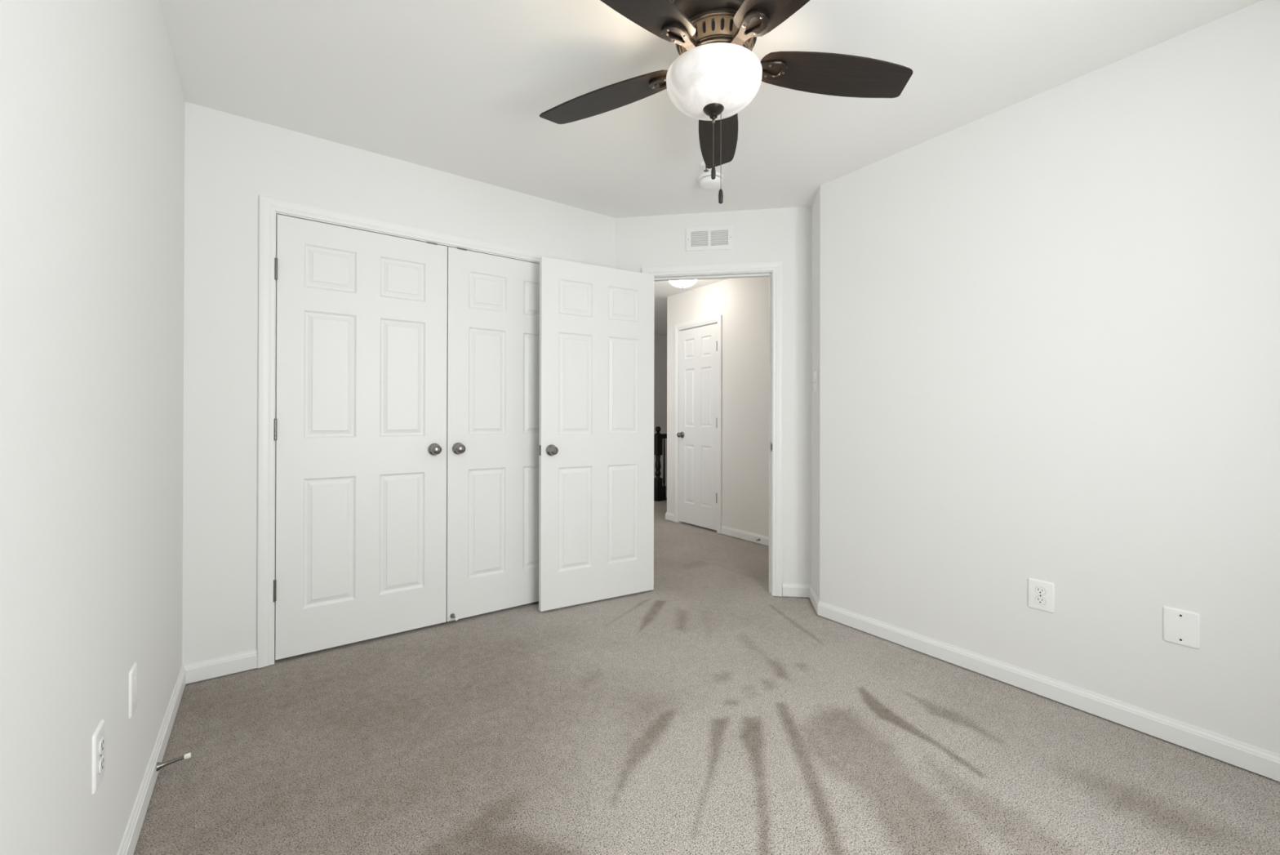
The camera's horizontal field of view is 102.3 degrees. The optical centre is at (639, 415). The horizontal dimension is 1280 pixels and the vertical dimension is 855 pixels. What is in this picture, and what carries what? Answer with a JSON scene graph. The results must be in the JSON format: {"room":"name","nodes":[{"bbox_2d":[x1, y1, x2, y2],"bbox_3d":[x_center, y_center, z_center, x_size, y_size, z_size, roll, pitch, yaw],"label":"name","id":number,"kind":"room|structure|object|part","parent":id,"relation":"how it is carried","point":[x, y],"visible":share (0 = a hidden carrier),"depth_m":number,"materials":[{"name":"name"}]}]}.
{"room":"empty bedroom","nodes":[
{"label":"empty bedroom","id":0,"kind":"room"},
{"bbox_2d":[0,0,184,854],"bbox_3d":[-0.966,-0.088,0.750,0.115,2.460,3.587,0,0,-36],"label":"wall","id":1,"kind":"structure","parent":0,"point":[92,100],"depth_m":1.00,"materials":[{"name":"white paint"}]},
{"bbox_2d":[91,719,105,794],"bbox_3d":[-1.127,0.709,1.076,0.009,0.121,0.077,0,0,-36],"label":"power outlet","id":2,"kind":"object","parent":1,"relation":"attached to","point":[98,736],"visible":1,"depth_m":1.06,"materials":[{"name":"white plastic"}]},
{"bbox_2d":[98,754,104,773],"bbox_3d":[-1.125,0.728,1.078,0.003,0.031,0.037,0,0,-36],"label":"receptacle","id":3,"kind":"object","parent":2,"relation":"attached to","point":[101,757],"depth_m":1.07,"materials":[{"name":"white plastic"}]},
{"bbox_2d":[98,736,104,755],"bbox_3d":[-1.125,0.689,1.078,0.003,0.031,0.037,0,0,-36],"label":"receptacle","id":4,"kind":"object","parent":2,"relation":"attached to","point":[101,739],"depth_m":1.07,"materials":[{"name":"white plastic"}]},
{"bbox_2d":[128,662,137,719],"bbox_3d":[-1.327,0.718,1.351,0.007,0.121,0.074,0,0,-36],"label":"blank wall plate","id":5,"kind":"object","parent":1,"relation":"attached to","point":[133,672],"visible":1,"depth_m":1.34,"materials":[{"name":"white plastic"}]},
{"bbox_2d":[116,664,186,854],"bbox_3d":[-0.916,1.078,0.784,0.012,0.077,3.387,0,0,-36],"label":"baseboard","id":6,"kind":"structure","parent":1,"relation":"attached to","point":[129,841],"depth_m":1.53,"materials":[{"name":"white paint"}]},
{"bbox_2d":[155,751,191,770],"bbox_3d":[-1.460,1.082,1.615,0.081,0.027,0.025,0,0,-36],"label":"door stop","id":7,"kind":"object","parent":1,"relation":"attached to","point":[159,764],"visible":1,"depth_m":1.61,"materials":[{"name":"silver metal"}]},
{"bbox_3d":[-1.465,1.083,1.611,0.067,0.025,0.025,0,0,-36],"label":"rod","id":8,"kind":"part","parent":7,"relation":"part of","materials":[{"name":"silver metal"}]},
{"bbox_2d":[274,221,276,613],"bbox_3d":[-1.486,-0.081,3.422,2.168,2.460,0.115,0,0,-36],"label":"door frame","id":9,"kind":"structure","parent":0,"point":[276,221],"depth_m":2.93,"materials":[{"name":"white paint"}]},
{"bbox_2d":[182,101,614,684],"bbox_3d":[-1.093,-0.082,2.818,2.198,2.460,0.115,0,0,-36],"label":"wall","id":10,"kind":"structure","parent":0,"point":[231,161],"depth_m":2.27,"materials":[{"name":"white paint"}]},
{"bbox_2d":[182,648,257,683],"bbox_3d":[-1.806,1.080,2.223,0.252,0.077,0.012,0,0,-36],"label":"baseboard","id":11,"kind":"structure","parent":10,"relation":"attached to","point":[237,662],"depth_m":2.22,"materials":[{"name":"white paint"}]},
{"bbox_2d":[273,214,447,659],"bbox_3d":[-1.345,0.097,2.548,0.766,2.024,0.097,0,0,-36],"label":"door","id":12,"kind":"structure","parent":10,"relation":"in","point":[360,422],"depth_m":2.53,"materials":[{"name":"white paint"}]},
{"bbox_3d":[-1.077,0.178,2.720,0.065,0.065,0.062,0,0,-36],"label":"knob","id":13,"kind":"part","parent":12,"relation":"part of","materials":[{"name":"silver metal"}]},
{"bbox_2d":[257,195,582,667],"bbox_3d":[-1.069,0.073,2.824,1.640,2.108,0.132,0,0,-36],"label":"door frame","id":14,"kind":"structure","parent":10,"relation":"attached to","point":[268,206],"depth_m":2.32,"materials":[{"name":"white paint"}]},
{"bbox_2d":[446,246,539,621],"bbox_3d":[-0.716,0.100,2.992,0.766,2.024,0.113,0,0,-36],"label":"door","id":15,"kind":"structure","parent":10,"relation":"in","point":[493,381],"depth_m":2.93,"materials":[{"name":"white paint"}]},
{"bbox_3d":[-0.975,0.179,2.793,0.065,0.065,0.062,0,0,-36],"label":"knob","id":16,"kind":"part","parent":15,"relation":"part of","materials":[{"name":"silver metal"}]},
{"bbox_2d":[653,333,666,481],"bbox_3d":[-0.512,-0.067,7.717,4.300,2.460,0.115,0,0,-36],"label":"wall","id":17,"kind":"structure","parent":0,"point":[660,340],"depth_m":8.26,"materials":[{"name":"white paint"}]},
{"bbox_2d":[133,486,1279,854],"bbox_3d":[0.631,1.165,4.203,6.850,0.060,7.320,0,0,-36],"label":"floor","id":18,"kind":"structure","parent":0,"point":[705,710],"depth_m":1.71,"materials":[{"name":"carpet"}]},
{"bbox_2d":[653,426,666,501],"bbox_3d":[0.935,0.645,7.443,1.793,1.000,0.086,0,0,-36],"label":"stair railing","id":19,"kind":"object","parent":18,"relation":"on","point":[660,487],"visible":0.39,"depth_m":6.92,"materials":[{"name":"black paint"}]},
{"bbox_3d":[0.243,0.642,6.944,0.086,1.000,0.086,0,0,-36],"label":"newel post","id":20,"kind":"part","parent":19,"relation":"part of","materials":[{"name":"black paint"}]},
{"bbox_3d":[0.971,0.279,7.470,1.707,0.063,0.060,0,0,-36],"label":"handrail","id":21,"kind":"part","parent":19,"relation":"part of","materials":[{"name":"black paint"}]},
{"bbox_2d":[158,0,1262,335],"bbox_3d":[0.643,-1.355,4.202,6.850,0.100,7.340,0,0,-36],"label":"ceiling","id":22,"kind":"structure","parent":0,"point":[462,88],"depth_m":2.01,"materials":[{"name":"white paint"}]},
{"bbox_2d":[668,280,697,289],"bbox_3d":[0.400,-1.239,4.803,0.316,0.129,0.316,0,0,-36],"label":"hallway ceiling light","id":23,"kind":"object","parent":22,"relation":"attached to","point":[679,283],"visible":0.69,"depth_m":4.75,"materials":[{"name":"white glass"}]},
{"bbox_2d":[700,161,708,172],"bbox_3d":[0.344,-1.291,2.685,0.062,0.037,0.062,0,0,-36],"label":"sprinkler","id":24,"kind":"object","parent":22,"relation":"attached to","point":[702,164],"visible":0.62,"depth_m":2.68,"materials":[{"name":"white plastic"}]},
{"bbox_2d":[697,172,724,190],"bbox_3d":[0.389,-1.283,2.839,0.142,0.052,0.142,0,0,-36],"label":"smoke detector","id":25,"kind":"object","parent":22,"relation":"attached to","point":[704,180],"visible":0.92,"depth_m":2.80,"materials":[{"name":"white plastic"}]},
{"bbox_2d":[539,0,912,204],"bbox_3d":[0.243,-0.994,1.601,1.268,0.638,1.269,0,0,-36],"label":"ceiling fan","id":26,"kind":"object","parent":22,"relation":"hanging from","point":[716,74],"visible":1,"depth_m":1.61,"materials":[{"name":"black wood"}]},
{"bbox_3d":[-0.117,-1.120,1.827,0.527,0.006,0.155,-1,9,28],"label":"blade","id":27,"kind":"part","parent":26,"relation":"part of","materials":[{"name":"brown wood"}]},
{"bbox_3d":[-0.048,-1.121,1.357,0.527,0.006,0.155,-1,11,-44],"label":"blade","id":28,"kind":"part","parent":26,"relation":"part of","materials":[{"name":"brown wood"}]},
{"bbox_3d":[0.233,-0.865,1.638,0.011,0.155,0.011,0,0,-36],"label":"pull chain","id":29,"kind":"part","parent":26,"relation":"part of","materials":[{"name":"silver metal"}]},
{"bbox_3d":[0.234,-1.010,1.638,0.024,0.125,0.024,0,0,-36],"label":"fitter stem","id":30,"kind":"part","parent":26,"relation":"part of","materials":[{"name":"brown metal"}]},
{"bbox_3d":[0.234,-1.024,1.638,0.301,0.106,0.301,0,0,-36],"label":"lamp shade","id":31,"kind":"part","parent":26,"relation":"part of","materials":[{"name":"white glass"}]},
{"bbox_3d":[0.310,-1.118,2.037,0.155,0.006,0.527,-10,-3,9],"label":"blade","id":32,"kind":"part","parent":26,"relation":"part of","materials":[{"name":"brown wood"}]},
{"bbox_3d":[0.257,-0.894,1.638,0.003,0.357,0.002,0,0,-36],"label":"pull chain","id":33,"kind":"part","parent":26,"relation":"part of","materials":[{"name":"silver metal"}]},
{"bbox_3d":[0.420,-1.120,1.276,0.155,0.006,0.527,11,-4,-26],"label":"blade","id":34,"kind":"part","parent":26,"relation":"part of","materials":[{"name":"brown wood"}]},
{"bbox_3d":[0.642,-1.119,1.697,0.527,0.006,0.155,1,-10,-8],"label":"blade","id":35,"kind":"part","parent":26,"relation":"part of","materials":[{"name":"brown wood"}]},
{"bbox_2d":[614,206,811,597],"bbox_3d":[0.489,-0.077,3.366,1.312,2.460,0.115,0,0,9],"label":"wall","id":36,"kind":"structure","parent":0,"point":[774,234],"depth_m":3.24,"materials":[{"name":"white paint"}]},
{"bbox_2d":[537,256,653,611],"bbox_3d":[-0.244,0.104,3.148,0.779,2.024,0.157,0,0,-30],"label":"door","id":37,"kind":"structure","parent":36,"relation":"in","point":[596,460],"depth_m":3.11,"materials":[{"name":"white paint"}]},
{"bbox_3d":[-0.496,0.198,2.946,0.065,0.065,0.060,0,0,-30],"label":"knob","id":38,"kind":"part","parent":37,"relation":"part of","materials":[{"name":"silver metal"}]},
{"bbox_2d":[685,225,733,251],"bbox_3d":[0.446,-1.138,3.314,0.300,0.147,0.011,0,0,9],"label":"air vent","id":39,"kind":"object","parent":36,"relation":"attached to","point":[712,239],"visible":1,"depth_m":3.31,"materials":[{"name":"white metal"}]},
{"bbox_2d":[641,260,782,595],"bbox_3d":[0.459,0.081,3.362,0.894,2.104,0.132,0,0,9],"label":"door frame","id":40,"kind":"structure","parent":36,"relation":"attached to","point":[752,269],"depth_m":3.24,"materials":[{"name":"white paint"}]},
{"bbox_2d":[782,582,810,597],"bbox_3d":[0.979,1.089,3.218,0.174,0.077,0.012,0,0,9],"label":"baseboard","id":41,"kind":"structure","parent":36,"relation":"attached to","point":[788,588],"depth_m":3.21,"materials":[{"name":"white paint"}]},
{"bbox_2d":[666,276,768,546],"bbox_3d":[1.001,-0.072,4.772,0.115,2.460,2.250,0,0,-36],"label":"wall","id":42,"kind":"structure","parent":0,"point":[743,303],"depth_m":4.77,"materials":[{"name":"white paint"}]},
{"bbox_2d":[665,511,674,521],"bbox_3d":[0.325,1.094,5.593,0.012,0.077,0.151,0,0,-36],"label":"baseboard","id":43,"kind":"structure","parent":42,"relation":"attached to","point":[668,516],"depth_m":5.59,"materials":[{"name":"white paint"}]},
{"bbox_2d":[676,323,717,529],"bbox_3d":[0.577,0.109,5.237,0.097,2.015,0.584,0,0,-36],"label":"door","id":44,"kind":"structure","parent":42,"relation":"in","point":[698,346],"depth_m":5.24,"materials":[{"name":"white paint"}]},
{"bbox_3d":[0.421,0.201,5.423,0.062,0.065,0.065,0,0,-36],"label":"knob","id":45,"kind":"part","parent":44,"relation":"part of","materials":[{"name":"silver metal"}]},
{"bbox_2d":[674,315,722,533],"bbox_3d":[0.624,0.085,5.279,0.132,2.108,0.702,0,0,-36],"label":"door frame","id":46,"kind":"structure","parent":42,"relation":"attached to","point":[717,319],"depth_m":5.13,"materials":[{"name":"white paint"}]},
{"bbox_2d":[720,524,768,545],"bbox_3d":[1.183,1.093,4.404,0.012,0.077,1.362,0,0,-36],"label":"baseboard","id":47,"kind":"structure","parent":42,"relation":"attached to","point":[764,540],"depth_m":4.71,"materials":[{"name":"white paint"}]},
{"bbox_2d":[811,186,820,599],"bbox_3d":[1.094,-0.077,3.062,0.100,2.460,0.291,0,0,9],"label":"wall","id":48,"kind":"structure","parent":0,"point":[815,207],"depth_m":3.08,"materials":[{"name":"white paint"}]},
{"bbox_2d":[808,584,819,614],"bbox_3d":[1.036,1.089,3.065,0.012,0.077,0.296,0,0,9],"label":"baseboard","id":49,"kind":"structure","parent":48,"relation":"attached to","point":[813,597],"depth_m":3.06,"materials":[{"name":"white paint"}]},
{"bbox_2d":[812,370,817,391],"bbox_3d":[1.033,-0.202,3.053,0.017,0.118,0.116,0,0,9],"label":"light switch","id":50,"kind":"object","parent":48,"relation":"attached to","point":[815,373],"visible":1,"depth_m":3.02,"materials":[{"name":"white plastic"}]},
{"bbox_2d":[819,0,1279,779],"bbox_3d":[1.769,-0.079,1.989,0.115,2.460,2.396,0,0,-36],"label":"wall","id":51,"kind":"structure","parent":0,"point":[1050,319],"depth_m":1.99,"materials":[{"name":"white paint"}]},
{"bbox_2d":[1027,577,1054,613],"bbox_3d":[1.619,0.726,2.085,0.009,0.121,0.088,0,0,-36],"label":"power outlet","id":52,"kind":"object","parent":51,"relation":"attached to","point":[1041,593],"visible":1,"depth_m":2.08,"materials":[{"name":"white plastic"}]},
{"bbox_2d":[1035,595,1045,604],"bbox_3d":[1.618,0.746,2.084,0.001,0.031,0.037,0,0,-36],"label":"receptacle","id":53,"kind":"object","parent":52,"relation":"attached to","point":[1039,600],"depth_m":2.08,"materials":[{"name":"white plastic"}]},
{"bbox_2d":[1035,586,1045,595],"bbox_3d":[1.618,0.707,2.084,0.001,0.031,0.037,0,0,-36],"label":"receptacle","id":54,"kind":"object","parent":52,"relation":"attached to","point":[1039,590],"depth_m":2.08,"materials":[{"name":"white plastic"}]},
{"bbox_2d":[817,600,1279,781],"bbox_3d":[1.684,1.087,1.991,0.012,0.077,2.301,0,0,-36],"label":"baseboard","id":55,"kind":"structure","parent":51,"relation":"attached to","point":[1248,757],"depth_m":1.97,"materials":[{"name":"white paint"}]},
{"bbox_2d":[1163,605,1199,648],"bbox_3d":[1.851,0.725,1.765,0.007,0.121,0.088,0,0,-36],"label":"blank wall plate","id":56,"kind":"object","parent":51,"relation":"attached to","point":[1181,627],"visible":1,"depth_m":1.76,"materials":[{"name":"white plastic"}]}
]}

